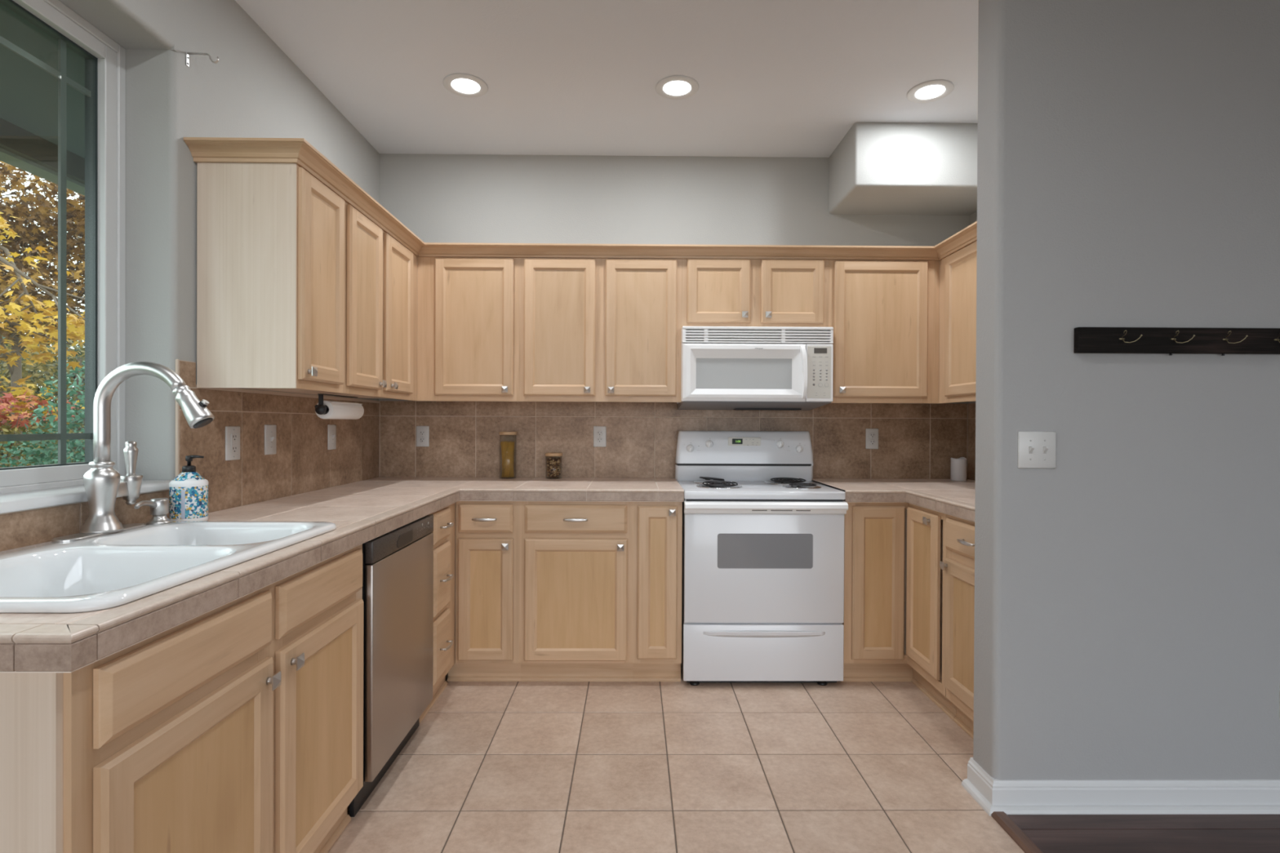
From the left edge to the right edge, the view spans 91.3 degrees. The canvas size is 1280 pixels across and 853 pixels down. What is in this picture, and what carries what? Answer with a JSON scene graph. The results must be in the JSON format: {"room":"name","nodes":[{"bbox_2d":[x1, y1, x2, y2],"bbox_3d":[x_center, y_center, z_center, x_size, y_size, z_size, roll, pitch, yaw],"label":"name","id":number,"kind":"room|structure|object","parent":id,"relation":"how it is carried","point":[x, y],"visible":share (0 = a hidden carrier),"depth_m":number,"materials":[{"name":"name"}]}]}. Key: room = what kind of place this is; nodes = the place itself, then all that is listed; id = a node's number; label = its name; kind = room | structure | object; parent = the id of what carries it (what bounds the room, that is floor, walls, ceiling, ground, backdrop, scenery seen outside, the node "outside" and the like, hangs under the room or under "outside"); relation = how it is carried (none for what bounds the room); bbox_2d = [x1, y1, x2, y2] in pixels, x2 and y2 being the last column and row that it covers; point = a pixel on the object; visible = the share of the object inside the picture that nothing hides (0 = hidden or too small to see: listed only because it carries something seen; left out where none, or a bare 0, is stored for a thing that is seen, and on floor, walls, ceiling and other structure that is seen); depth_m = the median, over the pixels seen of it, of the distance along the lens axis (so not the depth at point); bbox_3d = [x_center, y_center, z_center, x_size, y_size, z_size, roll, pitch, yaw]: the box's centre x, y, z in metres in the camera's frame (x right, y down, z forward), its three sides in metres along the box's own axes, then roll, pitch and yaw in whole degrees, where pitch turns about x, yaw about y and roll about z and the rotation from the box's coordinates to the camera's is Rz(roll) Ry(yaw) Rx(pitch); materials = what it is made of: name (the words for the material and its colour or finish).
{"room":"kitchen","nodes":[
{"label":"kitchen","id":0,"kind":"room"},
{"bbox_2d":[0,3,84,158],"bbox_3d":[-1.979,-1.216,0.450,0.600,0.232,7.348,0,0,-1],"label":"ceiling","id":1,"kind":"structure","parent":0,"point":[28,94],"depth_m":2.10,"materials":[{"name":"grey"}]},
{"bbox_2d":[0,117,84,184],"bbox_3d":[-2.298,-1.076,0.447,0.033,0.134,7.348,0,0,-1],"label":"trim","id":2,"kind":"structure","parent":1,"relation":"attached to","point":[14,139],"depth_m":2.39,"materials":[{"name":"grey"}]},
{"bbox_2d":[0,147,84,195],"bbox_3d":[-2.375,-1.059,0.447,0.119,0.129,7.348,0,0,-1],"label":"gutter","id":3,"kind":"object","parent":2,"relation":"attached to","point":[9,157],"visible":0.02,"depth_m":2.45,"materials":[{"name":"silver metal"}]},
{"bbox_2d":[58,0,379,479],"bbox_3d":[-1.562,-0.151,0.218,0.238,2.746,6.868,0,0,-1],"label":"wall","id":4,"kind":"structure","parent":0,"point":[254,90],"depth_m":1.97,"materials":[{"name":"grey paint"}]},
{"bbox_2d":[0,0,172,514],"bbox_3d":[-1.554,-0.489,1.371,0.238,1.373,1.175,0,0,-1],"label":"window","id":5,"kind":"structure","parent":4,"relation":"in","point":[22,488],"depth_m":1.88,"materials":[{"name":"white plastic"}]},
{"bbox_2d":[0,359,379,551],"bbox_3d":[-1.459,0.049,2.210,0.009,0.524,2.632,0,0,-1],"label":"backsplash","id":6,"kind":"structure","parent":4,"relation":"attached to","point":[302,462],"depth_m":2.35,"materials":[{"name":"beige tile"}]},
{"bbox_2d":[225,426,239,460],"bbox_3d":[-1.451,0.060,2.233,0.010,0.121,0.078,0,0,-1],"label":"power outlet","id":7,"kind":"object","parent":6,"relation":"attached to","point":[232,433],"visible":1,"depth_m":2.22,"materials":[{"name":"grey plastic"}]},
{"bbox_2d":[231,433,237,453],"bbox_3d":[-1.449,0.060,2.233,0.004,0.067,0.034,0,0,-1],"label":"receptacle","id":8,"kind":"object","parent":7,"relation":"attached to","point":[233,436],"depth_m":2.23,"materials":[{"name":"grey plastic"}]},
{"bbox_2d":[264,424,276,454],"bbox_3d":[-1.448,0.052,2.465,0.019,0.118,0.074,0,0,-1],"label":"light switch","id":9,"kind":"object","parent":6,"relation":"attached to","point":[270,430],"visible":1,"depth_m":2.46,"materials":[{"name":"grey plastic"}]},
{"bbox_2d":[327,424,336,449],"bbox_3d":[-1.453,0.051,2.966,0.019,0.118,0.074,0,0,-1],"label":"light switch","id":10,"kind":"object","parent":6,"relation":"attached to","point":[331,428],"visible":1,"depth_m":2.96,"materials":[{"name":"grey plastic"}]},
{"bbox_2d":[186,52,219,66],"bbox_3d":[-1.405,-1.180,2.011,0.102,0.042,0.012,0,0,-1],"label":"curtain rod bracket","id":11,"kind":"object","parent":4,"relation":"attached to","point":[188,54],"visible":1,"depth_m":2.01,"materials":[{"name":"silver metal"}]},
{"bbox_2d":[196,162,344,393],"bbox_3d":[-1.268,-0.496,2.219,0.371,0.738,0.334,0,0,-1],"label":"upper cabinet","id":12,"kind":"object","parent":4,"relation":"attached to","point":[270,237],"visible":1,"depth_m":2.05,"materials":[{"name":"brown wood"}]},
{"bbox_2d":[183,137,977,260],"bbox_3d":[0.054,-0.890,2.622,3.033,0.058,1.224,0,0,-1],"label":"crown molding","id":13,"kind":"structure","parent":12,"relation":"on","point":[299,151],"depth_m":3.16,"materials":[{"name":"brown wood"}]},
{"bbox_2d":[260,200,417,400],"bbox_3d":[-1.273,-0.499,2.794,0.371,0.738,0.817,0,0,-1],"label":"upper cabinet","id":14,"kind":"object","parent":4,"relation":"attached to","point":[380,273],"visible":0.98,"depth_m":2.67,"materials":[{"name":"brown wood"}]},
{"bbox_2d":[315,393,357,414],"bbox_3d":[-1.245,-0.088,2.599,0.040,0.082,0.350,0,0,-1],"label":"paper towel holder","id":15,"kind":"object","parent":14,"relation":"attached to","point":[320,409],"visible":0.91,"depth_m":2.44,"materials":[{"name":"black metal"}]},
{"bbox_2d":[315,400,364,419],"bbox_3d":[-1.245,-0.067,2.603,0.073,0.073,0.280,0,0,-1],"label":"paper towel roll","id":16,"kind":"object","parent":15,"relation":"on","point":[337,410],"visible":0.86,"depth_m":2.56,"materials":[{"name":"white paper"}]},
{"bbox_2d":[235,0,978,157],"bbox_3d":[1.465,-1.571,0.241,6.280,0.120,6.868,0,0,-1],"label":"ceiling","id":17,"kind":"structure","parent":0,"point":[774,77],"depth_m":2.67,"materials":[{"name":"white paint"}]},
{"bbox_2d":[443,72,488,97],"bbox_3d":[-0.782,-1.529,2.809,0.196,0.008,0.196,0,0,-1],"label":"recessed light","id":18,"kind":"object","parent":17,"relation":"in","point":[465,85],"visible":1,"depth_m":2.80,"materials":[{"name":"white"}]},
{"bbox_2d":[655,75,698,99],"bbox_3d":[0.167,-1.525,2.818,0.196,0.008,0.196,0,0,-1],"label":"recessed light","id":19,"kind":"object","parent":17,"relation":"in","point":[675,86],"visible":1,"depth_m":2.81,"materials":[{"name":"white"}]},
{"bbox_2d":[906,79,954,102],"bbox_3d":[1.317,-1.520,2.842,0.196,0.008,0.196,0,0,-1],"label":"recessed light","id":20,"kind":"object","parent":17,"relation":"in","point":[931,91],"visible":1,"depth_m":2.83,"materials":[{"name":"white"}]},
{"bbox_2d":[378,153,969,639],"bbox_3d":[0.258,-0.159,3.610,3.467,2.746,0.120,0,0,-1],"label":"wall","id":21,"kind":"structure","parent":0,"point":[475,198],"depth_m":3.54,"materials":[{"name":"grey paint"}]},
{"bbox_2d":[417,257,519,401],"bbox_3d":[-0.882,-0.499,3.344,0.520,0.738,0.371,0,0,-1],"label":"upper cabinet","id":22,"kind":"object","parent":21,"relation":"attached to","point":[468,308],"visible":1,"depth_m":3.20,"materials":[{"name":"brown wood"}]},
{"bbox_2d":[519,257,681,402],"bbox_3d":[-0.205,-0.496,3.350,0.834,0.738,0.371,0,0,-1],"label":"upper cabinet","id":23,"kind":"object","parent":21,"relation":"attached to","point":[591,329],"visible":1,"depth_m":3.20,"materials":[{"name":"brown wood"}]},
{"bbox_2d":[379,400,968,479],"bbox_3d":[0.197,0.087,3.546,3.335,0.450,0.008,0,0,-1],"label":"backsplash","id":24,"kind":"structure","parent":21,"relation":"attached to","point":[917,441],"depth_m":3.54,"materials":[{"name":"beige tile"}]},
{"bbox_2d":[416,426,429,446],"bbox_3d":[-1.225,0.056,3.524,0.072,0.117,0.009,0,0,-1],"label":"power outlet","id":25,"kind":"object","parent":24,"relation":"attached to","point":[422,432],"visible":1,"depth_m":3.52,"materials":[{"name":"grey plastic"}]},
{"bbox_2d":[419,436,425,443],"bbox_3d":[-1.225,0.075,3.522,0.034,0.034,0.004,0,0,-1],"label":"receptacle","id":26,"kind":"object","parent":25,"relation":"attached to","point":[422,439],"depth_m":3.52,"materials":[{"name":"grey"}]},
{"bbox_2d":[419,430,425,435],"bbox_3d":[-1.224,0.036,3.521,0.034,0.034,0.004,0,0,-1],"label":"receptacle","id":27,"kind":"object","parent":25,"relation":"attached to","point":[422,433],"depth_m":3.52,"materials":[{"name":"grey plastic"}]},
{"bbox_2d":[593,426,606,447],"bbox_3d":[-0.227,0.057,3.534,0.072,0.117,0.009,0,0,-1],"label":"power outlet","id":28,"kind":"object","parent":24,"relation":"attached to","point":[599,432],"visible":1,"depth_m":3.53,"materials":[{"name":"grey plastic"}]},
{"bbox_2d":[596,436,602,443],"bbox_3d":[-0.227,0.076,3.531,0.034,0.034,0.004,0,0,-1],"label":"receptacle","id":29,"kind":"object","parent":28,"relation":"attached to","point":[599,439],"depth_m":3.53,"materials":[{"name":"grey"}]},
{"bbox_2d":[596,430,602,435],"bbox_3d":[-0.227,0.037,3.531,0.034,0.034,0.004,0,0,-1],"label":"receptacle","id":30,"kind":"object","parent":28,"relation":"attached to","point":[599,433],"depth_m":3.53,"materials":[{"name":"grey plastic"}]},
{"bbox_2d":[865,428,878,448],"bbox_3d":[1.318,0.070,3.549,0.072,0.117,0.009,0,0,-1],"label":"power outlet","id":31,"kind":"object","parent":24,"relation":"attached to","point":[871,434],"visible":1,"depth_m":3.55,"materials":[{"name":"grey plastic"}]},
{"bbox_2d":[869,439,875,445],"bbox_3d":[1.318,0.089,3.546,0.034,0.034,0.004,0,0,-1],"label":"receptacle","id":32,"kind":"object","parent":31,"relation":"attached to","point":[872,442],"depth_m":3.55,"materials":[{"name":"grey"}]},
{"bbox_2d":[869,432,875,438],"bbox_3d":[1.318,0.051,3.546,0.034,0.034,0.004,0,0,-1],"label":"receptacle","id":33,"kind":"object","parent":31,"relation":"attached to","point":[872,435],"depth_m":3.55,"materials":[{"name":"grey plastic"}]},
{"bbox_2d":[681,258,828,328],"bbox_3d":[0.592,-0.683,3.357,0.758,0.357,0.371,0,0,-1],"label":"upper cabinet","id":34,"kind":"object","parent":21,"relation":"attached to","point":[716,292],"visible":0.95,"depth_m":3.21,"materials":[{"name":"brown wood"}]},
{"bbox_2d":[676,326,833,410],"bbox_3d":[0.589,-0.296,3.319,0.758,0.410,0.441,0,0,-1],"label":"microwave oven","id":35,"kind":"object","parent":34,"relation":"attached to","point":[757,368],"visible":1,"depth_m":3.14,"materials":[{"name":"white plastic"}]},
{"bbox_2d":[828,259,939,403],"bbox_3d":[1.256,-0.490,3.365,0.573,0.738,0.371,0,0,-1],"label":"upper cabinet","id":36,"kind":"object","parent":21,"relation":"attached to","point":[883,315],"visible":0.98,"depth_m":3.22,"materials":[{"name":"brown wood"}]},
{"bbox_2d":[328,640,1024,852],"bbox_3d":[0.224,1.254,0.182,3.347,0.050,6.748,0,0,-1],"label":"floor","id":37,"kind":"structure","parent":0,"point":[839,766],"depth_m":2.18,"materials":[{"name":"brown tile"}]},
{"bbox_2d":[0,543,363,852],"bbox_3d":[-1.121,0.786,1.424,0.634,0.864,1.010,0,0,-1],"label":"base cabinet","id":38,"kind":"object","parent":37,"relation":"on","point":[237,726],"visible":0.95,"depth_m":1.21,"materials":[{"name":"brown wood"}]},
{"bbox_2d":[0,476,684,672],"bbox_3d":[-0.622,0.323,2.216,1.666,0.057,2.635,0,0,-1],"label":"countertop","id":39,"kind":"structure","parent":38,"relation":"on","point":[362,512],"depth_m":1.65,"materials":[{"name":"beige tile"}]},
{"bbox_2d":[51,361,214,542],"bbox_3d":[-1.269,0.054,1.615,0.325,0.443,0.252,0,0,-1],"label":"kitchen faucet","id":40,"kind":"object","parent":39,"relation":"on","point":[103,483],"visible":1,"depth_m":1.60,"materials":[{"name":"silver metal"}]},
{"bbox_2d":[0,520,336,613],"bbox_3d":[-1.143,0.374,1.409,0.560,0.194,0.833,0,0,-1],"label":"sink","id":41,"kind":"object","parent":39,"relation":"in","point":[117,569],"visible":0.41,"depth_m":1.43,"materials":[{"name":"white ceramic"}]},
{"bbox_2d":[133,497,172,524],"bbox_3d":[-1.366,0.238,1.739,0.060,0.072,0.138,0,0,-1],"label":"soap dispenser","id":42,"kind":"object","parent":41,"relation":"on","point":[159,507],"visible":1,"depth_m":1.76,"materials":[{"name":"silver metal"}]},
{"bbox_2d":[168,454,208,521],"bbox_3d":[-1.375,0.189,1.908,0.098,0.204,0.098,0,0,-1],"label":"soap bottle","id":43,"kind":"object","parent":39,"relation":"on","point":[188,491],"visible":0.9,"depth_m":1.88,"materials":[{"name":"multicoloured plastic"}]},
{"bbox_2d":[498,431,516,479],"bbox_3d":[-0.734,0.158,3.478,0.098,0.258,0.098,0,0,-1],"label":"pasta jar","id":44,"kind":"object","parent":39,"relation":"on","point":[507,450],"visible":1,"depth_m":3.46,"materials":[{"name":"clear glass"}]},
{"bbox_2d":[545,452,562,479],"bbox_3d":[-0.480,0.218,3.484,0.096,0.142,0.096,0,0,-1],"label":"jar","id":45,"kind":"object","parent":39,"relation":"on","point":[553,468],"visible":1,"depth_m":3.46,"materials":[{"name":"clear glass"}]},
{"bbox_2d":[349,514,433,817],"bbox_3d":[-1.127,0.784,2.238,0.588,0.860,0.592,0,0,-1],"label":"dishwasher","id":46,"kind":"object","parent":37,"relation":"on","point":[397,564],"visible":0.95,"depth_m":2.14,"materials":[{"name":"silver metal"}]},
{"bbox_2d":[362,542,366,785],"bbox_3d":[-1.141,0.734,2.237,0.560,0.760,0.592,0,0,-1],"label":"tub","id":47,"kind":"object","parent":46,"relation":"in","point":[364,545],"depth_m":1.95,"materials":[{"name":"black plastic"}]},
{"bbox_2d":[419,502,455,723],"bbox_3d":[-1.131,0.780,2.739,0.639,0.864,0.387,0,0,-1],"label":"base cabinet","id":48,"kind":"object","parent":37,"relation":"on","point":[444,519],"visible":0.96,"depth_m":2.70,"materials":[{"name":"brown wood"}]},
{"bbox_2d":[447,501,520,681],"bbox_3d":[-0.743,0.779,3.204,0.347,0.864,0.639,0,0,-1],"label":"base cabinet","id":49,"kind":"object","parent":37,"relation":"on","point":[487,533],"visible":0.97,"depth_m":2.93,"materials":[{"name":"brown wood"}]},
{"bbox_2d":[519,501,633,681],"bbox_3d":[-0.302,0.781,3.208,0.535,0.864,0.639,0,0,-1],"label":"base cabinet","id":50,"kind":"object","parent":37,"relation":"on","point":[576,557],"visible":0.99,"depth_m":2.93,"materials":[{"name":"brown wood"}]},
{"bbox_2d":[632,502,682,681],"bbox_3d":[0.080,0.783,3.215,0.229,0.864,0.634,0,0,-1],"label":"base cabinet","id":51,"kind":"object","parent":37,"relation":"on","point":[657,526],"visible":0.94,"depth_m":2.93,"materials":[{"name":"brown wood"}]},
{"bbox_2d":[675,431,848,685],"bbox_3d":[0.578,0.622,3.201,0.758,1.190,0.648,0,0,-1],"label":"electric range","id":52,"kind":"object","parent":37,"relation":"on","point":[762,559],"visible":1,"depth_m":2.92,"materials":[{"name":"white metal"}]},
{"bbox_2d":[677,480,845,499],"bbox_3d":[0.580,0.320,3.183,0.753,0.037,0.549,0,0,-1],"label":"cooktop","id":53,"kind":"object","parent":52,"relation":"in","point":[693,490],"depth_m":2.95,"materials":[{"name":"white metal"}]},
{"bbox_2d":[840,502,956,720],"bbox_3d":[1.416,0.790,3.071,0.905,0.864,0.947,0,0,-1],"label":"base cabinet","id":54,"kind":"object","parent":37,"relation":"on","point":[894,623],"visible":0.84,"depth_m":2.94,"materials":[{"name":"brown wood"}]},
{"bbox_2d":[812,478,975,522],"bbox_3d":[1.413,0.329,2.845,0.906,0.057,1.416,0,0,-1],"label":"countertop","id":55,"kind":"structure","parent":54,"relation":"on","point":[947,496],"depth_m":2.92,"materials":[{"name":"beige tile"}]},
{"bbox_2d":[950,457,966,480],"bbox_3d":[1.761,0.234,3.458,0.079,0.129,0.079,0,0,-1],"label":"pillar candle","id":56,"kind":"object","parent":55,"relation":"on","point":[957,466],"visible":1,"depth_m":3.43,"materials":[{"name":"white wax"}]},
{"bbox_2d":[939,514,974,738],"bbox_3d":[1.538,0.793,2.370,0.639,0.864,0.456,0,0,-1],"label":"base cabinet","id":57,"kind":"object","parent":37,"relation":"on","point":[958,566],"visible":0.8,"depth_m":2.47,"materials":[{"name":"brown wood"}]},
{"bbox_2d":[991,811,1043,852],"bbox_3d":[1.153,1.236,-0.606,0.048,0.022,5.155,0,0,-1],"label":"trim","id":58,"kind":"structure","parent":37,"relation":"on","point":[1019,837],"depth_m":1.87,"materials":[{"name":"brown wood"}]},
{"bbox_2d":[828,121,977,215],"bbox_3d":[1.476,-1.365,3.347,0.805,0.323,0.418,0,0,-1],"label":"soffit","id":59,"kind":"structure","parent":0,"point":[877,168],"depth_m":3.14,"materials":[{"name":"grey paint"}]},
{"bbox_2d":[968,210,977,403],"bbox_3d":[1.938,-0.148,2.852,0.120,2.746,1.428,0,0,-1],"label":"wall","id":60,"kind":"structure","parent":0,"point":[973,217],"depth_m":3.52,"materials":[{"name":"grey paint"}]},
{"bbox_2d":[938,240,977,403],"bbox_3d":[1.686,-0.485,2.685,0.371,0.738,1.093,0,0,-1],"label":"upper cabinet","id":61,"kind":"object","parent":60,"relation":"attached to","point":[957,270],"visible":0.18,"depth_m":3.01,"materials":[{"name":"brown wood"}]},
{"bbox_2d":[967,403,975,480],"bbox_3d":[1.873,0.097,2.849,0.008,0.450,1.418,0,0,-1],"label":"backsplash","id":62,"kind":"structure","parent":60,"relation":"attached to","point":[971,406],"depth_m":3.51,"materials":[{"name":"beige tile"}]},
{"bbox_2d":[973,0,1279,780],"bbox_3d":[2.859,-0.140,2.079,3.443,2.746,0.135,0,0,-1],"label":"wall partition","id":63,"kind":"structure","parent":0,"point":[1126,620],"depth_m":2.00,"materials":[{"name":"grey paint"}]},
{"bbox_2d":[1017,431,1056,468],"bbox_3d":[1.266,0.075,1.988,0.121,0.118,0.019,0,0,-1],"label":"light switch","id":64,"kind":"object","parent":63,"relation":"attached to","point":[1036,450],"visible":1,"depth_m":1.99,"materials":[{"name":"white plastic"}]},
{"bbox_2d":[961,757,1279,816],"bbox_3d":[2.837,1.185,2.068,3.477,0.095,0.169,0,0,-1],"label":"baseboard","id":65,"kind":"structure","parent":63,"relation":"attached to","point":[1011,797],"depth_m":1.99,"materials":[{"name":"white wood"}]},
{"bbox_2d":[1074,327,1279,355],"bbox_3d":[1.913,-0.268,1.968,1.058,0.087,0.066,0,0,-1],"label":"hook rack","id":66,"kind":"object","parent":63,"relation":"attached to","point":[1171,340],"visible":1,"depth_m":1.98,"materials":[{"name":"black wood"}]},
{"bbox_2d":[1279,684,1279,719],"bbox_3d":[2.089,0.885,2.005,0.072,0.117,0.009,0,0,-1],"label":"power outlet","id":67,"kind":"object","parent":63,"relation":"attached to","point":[1279,685],"visible":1,"depth_m":2.01,"materials":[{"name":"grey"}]},
{"bbox_2d":[1007,814,1279,852],"bbox_3d":[2.881,1.252,-0.587,3.438,0.024,5.249,0,0,-1],"label":"floor","id":68,"kind":"structure","parent":0,"point":[1051,833],"depth_m":1.88,"materials":[{"name":"brown wood"}]},
{"label":"outside","id":69,"kind":"structure","parent":0,"visible":0},
{"bbox_3d":[-20.948,1.743,9.808,38.310,0.200,60.000,0,0,-1],"label":"ground","id":70,"kind":"structure","parent":69,"visible":0},
{"bbox_2d":[0,160,84,466],"bbox_3d":[-9.159,-1.405,9.282,4.372,6.306,3.605,0,0,-12],"label":"maple tree","id":71,"kind":"object","parent":70,"relation":"on","point":[33,235],"visible":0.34,"depth_m":8.96,"materials":[{"name":"brown plant"}]},
{"bbox_2d":[0,212,84,423],"bbox_3d":[-6.516,-0.420,6.122,3.028,4.388,1.837,0,0,-1],"label":"maple tree","id":72,"kind":"object","parent":70,"relation":"on","point":[73,333],"visible":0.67,"depth_m":6.22,"materials":[{"name":"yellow plant"}]},
{"bbox_2d":[0,360,84,467],"bbox_3d":[-4.376,0.598,5.120,1.396,2.382,1.024,0,0,-31],"label":"shrub","id":73,"kind":"object","parent":70,"relation":"on","point":[46,456],"visible":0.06,"depth_m":4.80,"materials":[{"name":"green plant"}]},
{"bbox_2d":[0,337,84,466],"bbox_3d":[-11.010,-0.055,12.286,4.732,3.565,3.018,0,0,-30],"label":"broadleaf tree","id":74,"kind":"object","parent":70,"relation":"on","point":[37,380],"visible":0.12,"depth_m":11.72,"materials":[{"name":"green plant"}]},
{"bbox_2d":[0,390,84,467],"bbox_3d":[-5.620,0.724,5.641,1.242,2.115,1.031,0,0,-1],"label":"shrub","id":75,"kind":"object","parent":70,"relation":"on","point":[17,424],"visible":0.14,"depth_m":5.59,"materials":[{"name":"brown plant"}]},
{"bbox_2d":[0,310,84,466],"bbox_3d":[-14.790,-0.672,15.845,7.370,4.737,3.373,0,0,-18],"label":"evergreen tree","id":76,"kind":"object","parent":70,"relation":"on","point":[6,344],"visible":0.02,"depth_m":15.14,"materials":[{"name":"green plant"}]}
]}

